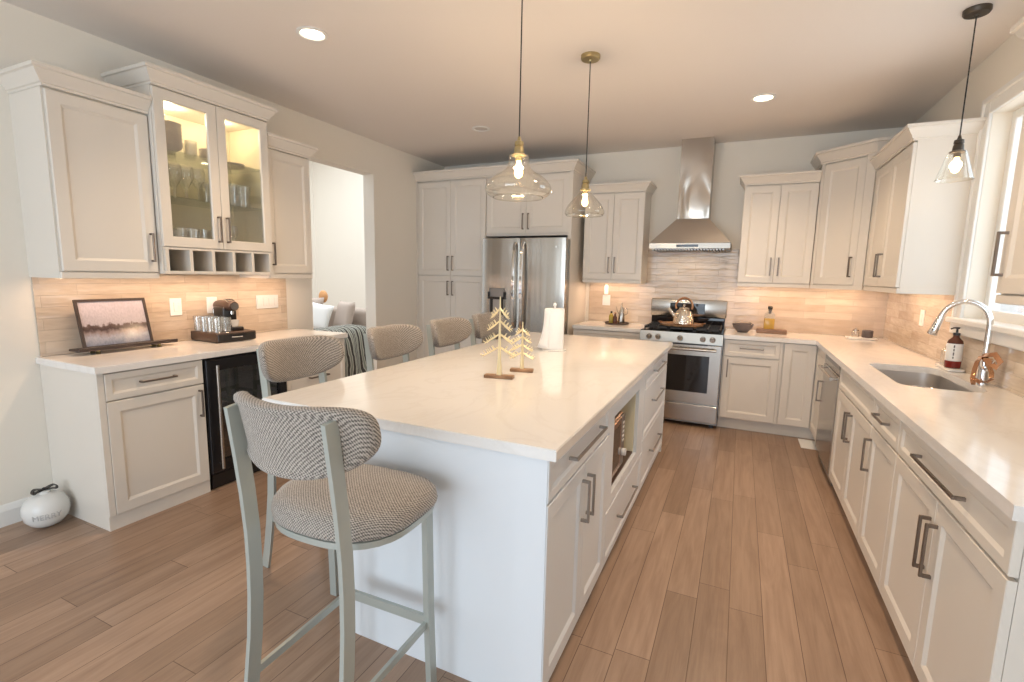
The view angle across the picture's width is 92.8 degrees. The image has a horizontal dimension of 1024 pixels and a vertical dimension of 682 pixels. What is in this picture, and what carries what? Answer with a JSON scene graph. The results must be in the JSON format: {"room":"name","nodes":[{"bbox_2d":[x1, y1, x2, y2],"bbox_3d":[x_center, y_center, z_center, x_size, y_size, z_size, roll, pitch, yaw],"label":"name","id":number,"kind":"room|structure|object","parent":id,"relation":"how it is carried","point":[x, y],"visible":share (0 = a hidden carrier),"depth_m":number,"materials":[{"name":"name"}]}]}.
{"room":"kitchen","nodes":[
{"label":"kitchen","id":0,"kind":"room"},
{"bbox_2d":[0,0,443,505],"bbox_3d":[-2.735,-0.395,2.775,0.140,2.790,8.364,5,9,25],"label":"wall","id":1,"kind":"structure","parent":0,"point":[389,183],"depth_m":2.85,"materials":[{"name":"white paint"}]},
{"bbox_2d":[0,497,28,527],"bbox_3d":[-3.588,1.177,1.020,0.015,0.120,4.125,5,9,25],"label":"baseboard","id":2,"kind":"structure","parent":1,"relation":"attached to","point":[9,512],"depth_m":2.71,"materials":[{"name":"white"}]},
{"bbox_2d":[0,60,159,277],"bbox_3d":[-2.404,-0.886,2.756,0.402,1.052,0.537,5,9,25],"label":"upper cabinet","id":3,"kind":"object","parent":1,"relation":"attached to","point":[83,164],"visible":1,"depth_m":2.64,"materials":[{"name":"beige paint"}]},
{"bbox_2d":[31,274,287,356],"bbox_3d":[-2.328,-0.240,3.506,0.009,0.470,1.683,5,9,25],"label":"backsplash","id":4,"kind":"structure","parent":1,"relation":"attached to","point":[56,323],"depth_m":3.35,"materials":[{"name":"beige tile"}]},
{"bbox_2d":[169,298,181,315],"bbox_3d":[-2.357,-0.239,3.421,0.009,0.120,0.080,5,9,25],"label":"light switch","id":5,"kind":"object","parent":4,"relation":"attached to","point":[175,304],"visible":1,"depth_m":3.42,"materials":[{"name":"white plastic"}]},
{"bbox_2d":[206,297,216,312],"bbox_3d":[-2.247,-0.269,3.655,0.009,0.120,0.080,5,9,25],"label":"wall outlet","id":6,"kind":"object","parent":4,"relation":"attached to","point":[209,300],"visible":0.76,"depth_m":3.64,"materials":[{"name":"white plastic"}]},
{"bbox_2d":[256,295,277,308],"bbox_3d":[-2.048,-0.329,4.076,0.009,0.109,0.206,5,9,25],"label":"light switch","id":7,"kind":"object","parent":4,"relation":"attached to","point":[262,301],"visible":1,"depth_m":4.07,"materials":[{"name":"white plastic"}]},
{"bbox_2d":[101,61,277,274],"bbox_3d":[-2.101,-1.058,3.321,0.453,1.189,0.877,5,9,25],"label":"upper cabinet","id":8,"kind":"object","parent":1,"relation":"attached to","point":[233,239],"visible":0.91,"depth_m":3.31,"materials":[{"name":"beige paint"}]},
{"bbox_2d":[166,141,182,154],"bbox_3d":[-2.187,-1.220,3.096,0.172,0.058,0.172,5,9,25],"label":"bowl","id":9,"kind":"object","parent":8,"relation":"on","point":[172,148],"visible":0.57,"depth_m":3.07,"materials":[{"name":"grey"}]},
{"bbox_2d":[166,138,182,144],"bbox_3d":[-2.187,-1.240,3.093,0.172,0.058,0.172,5,9,25],"label":"bowl","id":10,"kind":"object","parent":9,"relation":"on","point":[167,139],"visible":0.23,"depth_m":3.05,"materials":[{"name":"grey"}]},
{"bbox_2d":[166,134,182,140],"bbox_3d":[-2.187,-1.261,3.090,0.172,0.058,0.172,5,9,25],"label":"bowl","id":11,"kind":"object","parent":10,"relation":"on","point":[167,135],"visible":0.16,"depth_m":3.05,"materials":[{"name":"grey"}]},
{"bbox_2d":[165,130,181,137],"bbox_3d":[-2.186,-1.282,3.087,0.172,0.058,0.172,5,9,25],"label":"bowl","id":12,"kind":"object","parent":11,"relation":"on","point":[167,132],"visible":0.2,"depth_m":3.05,"materials":[{"name":"grey"}]},
{"bbox_2d":[165,127,181,133],"bbox_3d":[-2.186,-1.303,3.084,0.172,0.058,0.172,5,9,25],"label":"bowl","id":13,"kind":"object","parent":12,"relation":"on","point":[166,128],"visible":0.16,"depth_m":3.04,"materials":[{"name":"grey"}]},
{"bbox_2d":[165,123,181,130],"bbox_3d":[-2.185,-1.324,3.081,0.172,0.058,0.172,5,9,25],"label":"bowl","id":14,"kind":"object","parent":13,"relation":"on","point":[166,125],"visible":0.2,"depth_m":3.04,"materials":[{"name":"grey"}]},
{"bbox_2d":[165,120,181,127],"bbox_3d":[-2.185,-1.344,3.078,0.172,0.058,0.172,5,9,25],"label":"bowl","id":15,"kind":"object","parent":14,"relation":"on","point":[166,121],"visible":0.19,"depth_m":3.04,"materials":[{"name":"grey"}]},
{"bbox_2d":[199,154,207,163],"bbox_3d":[-2.091,-1.255,3.396,0.148,0.050,0.148,5,9,25],"label":"bowl","id":16,"kind":"object","parent":8,"relation":"on","point":[203,157],"visible":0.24,"depth_m":3.34,"materials":[{"name":"grey"}]},
{"bbox_2d":[170,196,261,211],"bbox_3d":[-2.140,-0.941,3.354,0.347,0.006,0.727,5,9,25],"label":"glass shelf","id":17,"kind":"object","parent":8,"relation":"attached to","point":[176,202],"depth_m":3.42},
{"bbox_2d":[227,164,244,169],"bbox_3d":[-2.032,-1.259,3.546,0.167,0.019,0.167,5,9,25],"label":"plate","id":18,"kind":"object","parent":8,"relation":"on","point":[229,166],"visible":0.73,"depth_m":3.52,"materials":[{"name":"grey"}]},
{"bbox_2d":[239,133,318,277],"bbox_3d":[-1.862,-1.034,3.906,0.402,1.052,0.472,5,9,25],"label":"upper cabinet","id":19,"kind":"object","parent":1,"relation":"attached to","point":[289,182],"visible":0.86,"depth_m":3.82,"materials":[{"name":"beige paint"}]},
{"bbox_2d":[309,161,365,308],"bbox_3d":[-3.669,-1.642,6.524,4.866,4.200,9.000,5,9,25],"label":"wall","id":20,"kind":"structure","parent":0,"point":[336,194],"depth_m":10.35,"materials":[{"name":"white paint"}]},
{"bbox_2d":[0,419,918,681],"bbox_3d":[-2.137,0.845,4.453,10.544,0.100,12.000,5,9,25],"label":"floor","id":21,"kind":"structure","parent":0,"point":[736,557],"depth_m":2.21,"materials":[{"name":"brown wood"}]},
{"bbox_2d":[20,483,70,527],"bbox_3d":[-2.584,0.913,2.705,0.206,0.224,0.204,5,9,25],"label":"ornament","id":22,"kind":"object","parent":21,"relation":"on","point":[45,507],"visible":1,"depth_m":2.65,"materials":[{"name":"white ceramic"}]},
{"bbox_2d":[39,359,210,531],"bbox_3d":[-2.304,0.554,2.963,0.623,0.875,0.558,5,9,25],"label":"base cabinet","id":23,"kind":"object","parent":21,"relation":"on","point":[126,447],"visible":0.97,"depth_m":2.76,"materials":[{"name":"beige paint"}]},
{"bbox_2d":[35,328,347,374],"bbox_3d":[-2.045,0.031,3.446,0.613,0.038,1.794,5,9,25],"label":"countertop","id":24,"kind":"structure","parent":23,"relation":"on","point":[129,358],"depth_m":2.97,"materials":[{"name":"white stone"}]},
{"bbox_2d":[69,338,177,353],"bbox_3d":[-2.425,0.033,3.076,0.115,0.044,0.550,5,9,25],"label":"stand","id":25,"kind":"object","parent":24,"relation":"on","point":[158,342],"visible":1,"depth_m":3.00,"materials":[{"name":"brown"}]},
{"bbox_2d":[72,298,153,347],"bbox_3d":[-2.451,-0.115,3.014,0.082,0.291,0.375,5,9,25],"label":"framed picture","id":26,"kind":"object","parent":25,"relation":"on","point":[117,321],"visible":0.96,"depth_m":3.00,"materials":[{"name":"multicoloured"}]},
{"bbox_2d":[191,329,255,342],"bbox_3d":[-2.111,-0.043,3.586,0.331,0.068,0.300,5,9,28],"label":"drawer","id":27,"kind":"object","parent":24,"relation":"on","point":[204,335],"visible":0.94,"depth_m":3.48,"materials":[{"name":"brown wood"}]},
{"bbox_2d":[213,298,243,330],"bbox_3d":[-2.117,-0.201,3.631,0.252,0.230,0.104,5,9,28],"label":"coffee machine","id":28,"kind":"object","parent":24,"relation":"on","point":[225,308],"visible":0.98,"depth_m":3.59,"materials":[{"name":"black plastic"}]},
{"bbox_2d":[226,327,243,330],"bbox_3d":[-2.048,-0.093,3.608,0.090,0.026,0.086,5,9,28],"label":"drip tray","id":29,"kind":"object","parent":28,"relation":"on","point":[227,328],"depth_m":3.58,"materials":[{"name":"black plastic"}]},
{"bbox_2d":[201,351,286,489],"bbox_3d":[-2.042,0.492,3.480,0.652,0.868,0.604,5,9,25],"label":"wine cooler","id":30,"kind":"object","parent":21,"relation":"on","point":[223,376],"visible":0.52,"depth_m":3.19,"materials":[{"name":"black glass"}]},
{"bbox_2d":[211,460,259,488],"bbox_3d":[-1.835,0.885,3.433,0.014,0.090,0.564,5,9,25],"label":"toe kick","id":31,"kind":"object","parent":30,"relation":"attached to","point":[219,479],"depth_m":3.25,"materials":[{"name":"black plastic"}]},
{"bbox_2d":[256,335,343,595],"bbox_3d":[-0.894,0.552,2.361,0.530,1.110,0.476,5,9,25],"label":"bar stool","id":32,"kind":"object","parent":21,"relation":"on","point":[286,359],"visible":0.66,"depth_m":2.34,"materials":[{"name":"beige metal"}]},
{"bbox_2d":[287,338,344,391],"bbox_3d":[-1.802,0.417,4.031,0.623,0.875,0.600,5,9,25],"label":"base cabinet","id":33,"kind":"object","parent":21,"relation":"on","point":[337,372],"visible":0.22,"depth_m":3.90,"materials":[{"name":"beige paint"}]},
{"bbox_2d":[223,391,437,681],"bbox_3d":[-0.518,0.677,1.502,0.476,1.110,0.530,5,9,23],"label":"bar stool","id":34,"kind":"object","parent":21,"relation":"on","point":[332,499],"visible":1,"depth_m":1.34,"materials":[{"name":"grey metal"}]},
{"bbox_2d":[328,307,365,326],"bbox_3d":[-2.872,-0.009,6.881,1.960,0.900,1.120,5,9,25],"label":"sofa","id":35,"kind":"object","parent":21,"relation":"on","point":[359,318],"visible":0.02,"depth_m":6.89,"materials":[{"name":"beige fabric"}]},
{"bbox_2d":[312,297,323,304],"bbox_3d":[-2.890,-0.414,6.960,0.440,0.427,0.182,4,8,17],"label":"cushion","id":36,"kind":"object","parent":35,"relation":"on","point":[315,300],"visible":0.1,"depth_m":6.90,"materials":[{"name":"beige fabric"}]},
{"bbox_2d":[319,290,327,302],"bbox_3d":[-2.708,-0.639,7.002,0.150,0.180,0.100,5,9,25],"label":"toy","id":37,"kind":"object","parent":36,"relation":"on","point":[322,293],"visible":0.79,"depth_m":6.96,"materials":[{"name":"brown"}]},
{"bbox_2d":[313,302,333,327],"bbox_3d":[-2.655,-0.333,6.693,0.427,0.411,0.173,3,8,13],"label":"cushion","id":38,"kind":"object","parent":35,"relation":"on","point":[321,313],"visible":0.62,"depth_m":6.64,"materials":[{"name":"white fabric"}]},
{"bbox_2d":[313,324,366,376],"bbox_3d":[-2.269,0.152,6.318,0.709,0.696,0.847,5,9,25],"label":"throw blanket","id":39,"kind":"object","parent":35,"relation":"on","point":[355,356],"visible":0.54,"depth_m":6.22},
{"bbox_2d":[333,301,354,325],"bbox_3d":[-2.331,-0.337,6.774,0.182,0.427,0.440,-7,11,-45],"label":"cushion","id":40,"kind":"object","parent":35,"relation":"on","point":[344,315],"visible":0.8,"depth_m":6.67,"materials":[{"name":"beige fabric"}]},
{"bbox_2d":[363,324,422,371],"bbox_3d":[-0.593,0.473,2.977,0.530,1.110,0.476,5,9,25],"label":"bar stool","id":41,"kind":"object","parent":21,"relation":"on","point":[385,342],"visible":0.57,"depth_m":3.00,"materials":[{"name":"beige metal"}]},
{"bbox_2d":[426,317,471,355],"bbox_3d":[-0.321,0.404,3.519,0.530,1.110,0.476,5,9,25],"label":"bar stool","id":42,"kind":"object","parent":21,"relation":"on","point":[442,332],"visible":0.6,"depth_m":3.55,"materials":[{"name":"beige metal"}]},
{"bbox_2d":[413,166,492,358],"bbox_3d":[-0.620,-0.701,6.015,0.945,2.596,0.680,5,9,25],"label":"pantry cabinet","id":43,"kind":"object","parent":21,"relation":"on","point":[451,214],"visible":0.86,"depth_m":5.71,"materials":[{"name":"beige paint"}]},
{"bbox_2d":[469,312,505,345],"bbox_3d":[-0.071,0.339,4.027,0.530,1.110,0.476,5,9,25],"label":"bar stool","id":44,"kind":"object","parent":21,"relation":"on","point":[479,322],"visible":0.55,"depth_m":4.03,"materials":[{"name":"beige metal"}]},
{"bbox_2d":[353,352,667,681],"bbox_3d":[0.331,0.611,2.938,0.833,0.875,2.709,5,9,25],"label":"kitchen island","id":45,"kind":"object","parent":21,"relation":"on","point":[521,544],"visible":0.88,"depth_m":1.71,"materials":[{"name":"white paint"}]},
{"bbox_2d":[262,332,672,461],"bbox_3d":[0.139,0.141,2.972,1.277,0.038,2.761,5,9,25],"label":"island countertop","id":46,"kind":"structure","parent":45,"relation":"on","point":[541,414],"depth_m":2.14,"materials":[{"name":"white stone"}]},
{"bbox_2d":[481,297,517,379],"bbox_3d":[-0.061,-0.017,2.438,0.182,0.410,0.067,3,8,13],"label":"tree","id":47,"kind":"object","parent":46,"relation":"on","point":[498,375],"visible":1,"depth_m":2.44,"materials":[{"name":"brown wood"}]},
{"bbox_2d":[510,322,534,372],"bbox_3d":[0.055,0.031,2.621,0.134,0.270,0.050,3,8,10],"label":"tree","id":48,"kind":"object","parent":46,"relation":"on","point":[512,369],"visible":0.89,"depth_m":2.62,"materials":[{"name":"brown wood"}]},
{"bbox_2d":[537,303,565,351],"bbox_3d":[0.289,-0.100,3.390,0.184,0.330,0.172,-2,9,-25],"label":"paper towel holder","id":49,"kind":"object","parent":46,"relation":"on","point":[552,336],"visible":1,"depth_m":3.34,"materials":[{"name":"white paper"}]},
{"bbox_2d":[612,411,625,477],"bbox_3d":[0.390,0.547,2.610,0.380,0.305,0.370,5,9,25],"label":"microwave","id":50,"kind":"object","parent":45,"relation":"on","point":[619,450],"visible":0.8,"depth_m":2.58,"materials":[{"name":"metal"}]},
{"bbox_2d":[611,450,631,485],"bbox_3d":[0.387,0.686,2.754,0.457,0.007,0.616,5,9,25],"label":"niche shelf","id":51,"kind":"object","parent":45,"relation":"attached to","point":[627,459],"depth_m":2.68,"materials":[{"name":"wood"}]},
{"bbox_2d":[482,238,570,342],"bbox_3d":[0.239,-0.226,5.565,0.956,1.812,0.842,5,9,25],"label":"refrigerator","id":52,"kind":"object","parent":21,"relation":"on","point":[529,275],"visible":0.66,"depth_m":5.17,"materials":[{"name":"silver metal"}]},
{"bbox_2d":[567,171,589,334],"bbox_3d":[0.715,-0.541,5.439,0.040,2.490,0.619,5,9,25],"label":"panel","id":53,"kind":"object","parent":21,"relation":"on","point":[576,211],"visible":0.57,"depth_m":5.26,"materials":[{"name":"beige paint"}]},
{"bbox_2d":[573,328,639,339],"bbox_3d":[1.083,0.292,5.367,0.712,0.875,0.629,5,9,25],"label":"base cabinet","id":54,"kind":"object","parent":21,"relation":"on","point":[581,332],"visible":0.09,"depth_m":5.06,"materials":[{"name":"beige paint"}]},
{"bbox_2d":[572,320,645,332],"bbox_3d":[1.093,-0.162,5.306,0.712,0.038,0.607,5,9,25],"label":"countertop","id":55,"kind":"structure","parent":54,"relation":"on","point":[592,325],"depth_m":5.12,"materials":[{"name":"white stone"}]},
{"bbox_2d":[605,321,628,324],"bbox_3d":[1.155,-0.199,5.377,0.264,0.018,0.264,5,9,25],"label":"serving tray","id":56,"kind":"object","parent":55,"relation":"on","point":[606,322],"visible":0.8,"depth_m":5.27,"materials":[{"name":"brown wood"}]},
{"bbox_2d":[616,303,627,322],"bbox_3d":[1.205,-0.308,5.351,0.086,0.228,0.110,-3,9,-27],"label":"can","id":57,"kind":"object","parent":56,"relation":"on","point":[621,319],"visible":0.93,"depth_m":5.33,"materials":[{"name":"silver metal"}]},
{"bbox_2d":[640,298,727,427],"bbox_3d":[1.732,0.191,4.982,0.760,1.205,0.718,5,9,25],"label":"gas range","id":58,"kind":"object","parent":21,"relation":"on","point":[694,360],"visible":0.75,"depth_m":4.71,"materials":[{"name":"silver metal"}]},
{"bbox_2d":[658,320,705,326],"bbox_3d":[1.709,-0.176,4.919,0.418,0.041,0.418,-2,8,-20],"label":"round tray","id":59,"kind":"object","parent":58,"relation":"on","point":[666,323],"visible":0.81,"depth_m":4.80,"materials":[{"name":"brown wood"}]},
{"bbox_2d":[668,297,693,324],"bbox_3d":[1.720,-0.304,4.906,0.204,0.277,0.229,-3,9,-27],"label":"kettle","id":60,"kind":"object","parent":59,"relation":"on","point":[683,315],"visible":0.99,"depth_m":4.85,"materials":[{"name":"silver metal"}]},
{"bbox_2d":[641,327,725,334],"bbox_3d":[1.756,-0.120,4.977,0.760,0.013,0.635,5,9,25],"label":"cooktop","id":61,"kind":"object","parent":58,"relation":"in","point":[652,330],"depth_m":4.74,"materials":[{"name":"black metal"}]},
{"bbox_2d":[717,339,782,433],"bbox_3d":[2.325,0.396,4.795,0.492,0.875,0.629,5,9,25],"label":"base cabinet","id":62,"kind":"object","parent":21,"relation":"on","point":[751,370],"visible":0.99,"depth_m":4.55,"materials":[{"name":"beige paint"}]},
{"bbox_2d":[774,343,825,441],"bbox_3d":[2.847,0.471,4.321,0.858,0.875,1.058,5,9,25],"label":"base cabinet","id":63,"kind":"object","parent":21,"relation":"on","point":[800,385],"visible":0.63,"depth_m":4.37,"materials":[{"name":"beige paint"}]},
{"bbox_2d":[724,329,1023,521],"bbox_3d":[1.992,0.172,3.012,1.341,0.038,4.046,5,9,25],"label":"countertop","id":64,"kind":"structure","parent":63,"relation":"on","point":[979,433],"depth_m":2.03,"materials":[{"name":"white stone"}]},
{"bbox_2d":[732,321,753,331],"bbox_3d":[2.272,-0.143,4.803,0.196,0.109,0.196,5,9,25],"label":"serving bowl","id":65,"kind":"object","parent":64,"relation":"on","point":[739,327],"visible":1,"depth_m":4.75,"materials":[{"name":"grey"}]},
{"bbox_2d":[756,328,786,334],"bbox_3d":[2.531,-0.098,4.764,0.260,0.040,0.140,5,9,25],"label":"cutting board","id":66,"kind":"object","parent":64,"relation":"on","point":[758,330],"visible":0.98,"depth_m":4.71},
{"bbox_2d":[763,306,774,328],"bbox_3d":[2.511,-0.230,4.757,0.090,0.226,0.060,5,9,25],"label":"soap bottle","id":67,"kind":"object","parent":66,"relation":"on","point":[768,322],"visible":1,"depth_m":4.74,"materials":[{"name":"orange glass"}]},
{"bbox_2d":[845,336,876,339],"bbox_3d":[3.164,-0.026,4.425,0.230,0.016,0.140,5,9,25],"label":"tray","id":68,"kind":"object","parent":64,"relation":"on","point":[848,337],"visible":0.98,"depth_m":4.39,"materials":[{"name":"white plastic"}]},
{"bbox_2d":[861,330,873,337],"bbox_3d":[3.206,-0.064,4.401,0.086,0.066,0.086,5,9,25],"label":"candle jar","id":69,"kind":"object","parent":68,"relation":"on","point":[865,333],"visible":1,"depth_m":4.37,"materials":[{"name":"grey"}]},
{"bbox_2d":[877,369,971,391],"bbox_3d":[2.299,0.333,2.766,0.392,0.198,0.792,5,9,25],"label":"sink","id":70,"kind":"object","parent":64,"relation":"in","point":[902,377],"visible":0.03,"depth_m":3.05,"materials":[{"name":"grey metal"}]},
{"bbox_2d":[935,363,964,371],"bbox_3d":[2.672,0.164,2.980,0.080,0.014,0.240,5,9,25],"label":"soap dish","id":71,"kind":"object","parent":64,"relation":"on","point":[936,364],"visible":0.73,"depth_m":2.90,"materials":[{"name":"ceramic"}]},
{"bbox_2d":[944,327,963,368],"bbox_3d":[2.653,0.039,2.923,0.078,0.247,0.078,5,9,25],"label":"soap dispenser","id":72,"kind":"object","parent":71,"relation":"on","point":[954,347],"visible":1,"depth_m":2.90,"materials":[{"name":"orange glass"}]},
{"bbox_2d":[927,299,995,383],"bbox_3d":[2.425,-0.005,2.615,0.105,0.438,0.312,-3,9,-26],"label":"kitchen faucet","id":73,"kind":"object","parent":64,"relation":"on","point":[982,373],"visible":0.84,"depth_m":2.56,"materials":[{"name":"silver metal"}]},
{"bbox_2d":[970,352,1003,384],"bbox_3d":[2.442,0.139,2.534,0.105,0.178,0.152,5,9,25],"label":"ribbon","id":74,"kind":"object","parent":73,"relation":"hanging from","point":[985,357],"visible":1,"depth_m":2.51,"materials":[{"name":"brown"}]},
{"bbox_2d":[798,439,816,449],"bbox_3d":[2.612,0.908,4.294,0.144,0.006,0.260,5,9,25],"label":"floor vent","id":75,"kind":"object","parent":21,"relation":"in","point":[808,444],"visible":0.76,"depth_m":4.28,"materials":[{"name":"white"}]},
{"bbox_2d":[815,354,840,485],"bbox_3d":[2.582,0.578,3.517,0.641,0.872,0.620,5,9,25],"label":"dishwasher","id":76,"kind":"object","parent":21,"relation":"on","point":[831,370],"visible":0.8,"depth_m":3.55,"materials":[{"name":"silver metal"}]},
{"bbox_2d":[829,368,874,540],"bbox_3d":[2.261,0.668,2.805,0.625,0.875,0.936,5,9,25],"label":"base cabinet","id":77,"kind":"object","parent":21,"relation":"on","point":[855,404],"visible":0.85,"depth_m":2.85,"materials":[{"name":"beige paint"}]},
{"bbox_2d":[857,398,900,588],"bbox_3d":[1.968,0.748,2.184,0.625,0.875,0.444,5,9,25],"label":"base cabinet","id":78,"kind":"object","parent":21,"relation":"on","point":[885,431],"visible":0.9,"depth_m":2.29,"materials":[{"name":"beige paint"}]},
{"bbox_2d":[879,422,1023,681],"bbox_3d":[1.672,0.829,1.554,0.625,0.875,0.956,5,9,25],"label":"base cabinet","id":79,"kind":"object","parent":21,"relation":"on","point":[951,588],"visible":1,"depth_m":1.51,"materials":[{"name":"beige paint"}]},
{"bbox_2d":[1,0,1023,166],"bbox_3d":[-0.389,-1.639,1.483,5.278,0.120,8.714,5,9,25],"label":"ceiling","id":80,"kind":"structure","parent":0,"point":[413,77],"depth_m":3.10,"materials":[{"name":"white paint"}]},
{"bbox_2d":[296,26,327,41],"bbox_3d":[-1.154,-1.772,2.820,0.176,0.010,0.176,5,9,25],"label":"recessed light","id":81,"kind":"object","parent":80,"relation":"in","point":[310,33],"visible":1,"depth_m":2.81,"materials":[{"name":"white"}]},
{"bbox_2d":[301,29,323,38],"bbox_3d":[-1.154,-1.775,2.819,0.124,0.001,0.124,5,9,25],"label":"diffuser","id":82,"kind":"object","parent":81,"relation":"attached to","point":[309,33],"depth_m":2.82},
{"bbox_2d":[472,126,489,131],"bbox_3d":[-0.292,-2.001,4.606,0.176,0.010,0.176,5,9,25],"label":"recessed light","id":83,"kind":"object","parent":80,"relation":"in","point":[475,128],"visible":1,"depth_m":4.60,"materials":[{"name":"white"}]},
{"bbox_2d":[474,127,486,130],"bbox_3d":[-0.292,-2.003,4.605,0.124,0.001,0.124,5,9,25],"label":"diffuser","id":84,"kind":"object","parent":83,"relation":"attached to","point":[478,128],"depth_m":4.60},
{"bbox_2d":[485,0,550,200],"bbox_3d":[0.038,-1.171,2.246,0.314,0.997,0.314,5,9,25],"label":"pendant light","id":85,"kind":"object","parent":80,"relation":"hanging from","point":[518,153],"visible":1,"depth_m":2.27,"materials":[{"name":"glass"}]},
{"bbox_2d":[512,137,525,161],"bbox_3d":[0.033,-0.898,2.284,0.068,0.108,0.068,5,9,25],"label":"socket","id":86,"kind":"object","parent":85,"relation":"attached to","point":[518,153],"depth_m":2.27,"materials":[{"name":"gold metal"}]},
{"bbox_2d":[565,51,603,215],"bbox_3d":[0.479,-1.293,3.097,0.254,0.970,0.254,5,9,25],"label":"pendant light","id":87,"kind":"object","parent":80,"relation":"hanging from","point":[589,57],"visible":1,"depth_m":3.07,"materials":[{"name":"gold metal"}]},
{"bbox_2d":[580,177,590,193],"bbox_3d":[0.473,-1.000,3.137,0.068,0.108,0.068,5,9,25],"label":"socket","id":88,"kind":"object","parent":87,"relation":"attached to","point":[585,186],"depth_m":3.12,"materials":[{"name":"gold metal"}]},
{"bbox_2d":[750,93,776,101],"bbox_3d":[1.891,-1.828,3.671,0.176,0.010,0.176,5,9,25],"label":"recessed light","id":89,"kind":"object","parent":80,"relation":"in","point":[764,97],"visible":1,"depth_m":3.67,"materials":[{"name":"white"}]},
{"bbox_2d":[754,95,772,100],"bbox_3d":[1.891,-1.831,3.671,0.124,0.001,0.124,5,9,25],"label":"diffuser","id":90,"kind":"object","parent":89,"relation":"attached to","point":[765,97],"depth_m":3.67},
{"bbox_2d":[934,3,992,181],"bbox_3d":[2.310,-1.245,2.486,0.161,0.824,0.161,5,9,25],"label":"pendant light","id":91,"kind":"object","parent":80,"relation":"hanging from","point":[979,10],"visible":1,"depth_m":2.47,"materials":[{"name":"brown metal"}]},
{"bbox_2d":[949,135,966,157],"bbox_3d":[2.305,-1.004,2.519,0.068,0.108,0.068,5,9,25],"label":"socket","id":92,"kind":"object","parent":91,"relation":"attached to","point":[958,147],"depth_m":2.51,"materials":[{"name":"brown metal"}]},
{"bbox_2d":[444,127,903,337],"bbox_3d":[1.330,-0.697,5.559,5.138,2.790,0.150,5,9,25],"label":"wall","id":93,"kind":"structure","parent":0,"point":[661,166],"depth_m":4.99,"materials":[{"name":"white paint"}]},
{"bbox_2d":[484,158,595,237],"bbox_3d":[0.311,-1.541,5.469,1.068,0.746,0.680,5,9,25],"label":"upper cabinet","id":94,"kind":"object","parent":93,"relation":"attached to","point":[516,214],"visible":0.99,"depth_m":5.22,"materials":[{"name":"beige paint"}]},
{"bbox_2d":[582,180,656,283],"bbox_3d":[1.153,-1.147,5.277,0.684,1.032,0.402,5,9,25],"label":"upper cabinet","id":95,"kind":"object","parent":93,"relation":"attached to","point":[616,242],"visible":0.95,"depth_m":5.15,"materials":[{"name":"beige paint"}]},
{"bbox_2d":[649,136,731,251],"bbox_3d":[1.821,-1.448,4.869,0.745,1.091,0.500,5,9,25],"label":"range hood","id":96,"kind":"object","parent":93,"relation":"attached to","point":[693,230],"visible":1,"depth_m":4.81,"materials":[{"name":"silver metal"}]},
{"bbox_2d":[588,249,887,337],"bbox_3d":[2.191,-0.540,5.084,2.839,0.815,0.009,5,9,25],"label":"backsplash","id":97,"kind":"structure","parent":93,"relation":"attached to","point":[670,275],"depth_m":5.03,"materials":[{"name":"beige tile"}]},
{"bbox_2d":[602,295,609,304],"bbox_3d":[1.083,-0.470,5.604,0.090,0.120,0.009,5,9,25],"label":"wall outlet","id":98,"kind":"object","parent":97,"relation":"attached to","point":[606,298],"visible":1,"depth_m":5.60,"materials":[{"name":"white plastic"}]},
{"bbox_2d":[737,170,821,287],"bbox_3d":[2.494,-1.035,4.660,0.654,1.032,0.402,5,9,25],"label":"upper cabinet","id":99,"kind":"object","parent":93,"relation":"attached to","point":[779,220],"visible":1,"depth_m":4.51,"materials":[{"name":"beige paint"}]},
{"bbox_2d":[809,137,916,289],"bbox_3d":[3.004,-1.047,4.239,0.735,1.191,0.724,5,9,25],"label":"upper cabinet","id":100,"kind":"object","parent":93,"relation":"attached to","point":[846,188],"visible":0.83,"depth_m":4.15,"materials":[{"name":"beige paint"}]},
{"bbox_2d":[886,34,1023,395],"bbox_3d":[1.783,-0.017,0.696,0.160,2.790,8.364,5,9,25],"label":"wall","id":101,"kind":"structure","parent":0,"point":[1006,62],"depth_m":2.89,"materials":[{"name":"white paint"}]},
{"bbox_2d":[863,117,985,294],"bbox_3d":[2.820,-0.867,3.451,0.387,1.042,1.003,5,9,25],"label":"upper cabinet","id":102,"kind":"object","parent":101,"relation":"attached to","point":[917,224],"visible":0.98,"depth_m":3.08,"materials":[{"name":"beige paint"}]},
{"bbox_2d":[883,293,1023,396],"bbox_3d":[2.611,-0.036,2.696,0.009,0.485,4.044,5,9,25],"label":"backsplash","id":103,"kind":"structure","parent":101,"relation":"attached to","point":[901,327],"depth_m":3.36,"materials":[{"name":"beige tile"}]},
{"bbox_2d":[919,309,925,325],"bbox_3d":[3.031,-0.171,3.608,0.009,0.120,0.090,5,9,25],"label":"wall outlet","id":104,"kind":"object","parent":103,"relation":"attached to","point":[922,312],"visible":1,"depth_m":3.60,"materials":[{"name":"white plastic"}]},
{"bbox_2d":[945,71,1023,351],"bbox_3d":[2.550,-0.654,2.324,0.205,1.387,1.445,5,9,25],"label":"trim","id":105,"kind":"structure","parent":101,"relation":"attached to","point":[1008,335],"depth_m":2.87,"materials":[{"name":"white"}]},
{"bbox_2d":[982,106,1023,325],"bbox_3d":[2.610,-0.645,2.294,0.060,1.190,1.240,5,9,25],"label":"window","id":106,"kind":"structure","parent":101,"relation":"in","point":[1000,316],"depth_m":2.80,"materials":[{"name":"white"}]},
{"bbox_2d":[990,16,1023,305],"bbox_3d":[1.848,-0.602,1.387,0.387,1.042,1.037,5,9,25],"label":"upper cabinet","id":107,"kind":"object","parent":101,"relation":"attached to","point":[1010,284],"visible":1,"depth_m":1.83,"materials":[{"name":"beige paint"}]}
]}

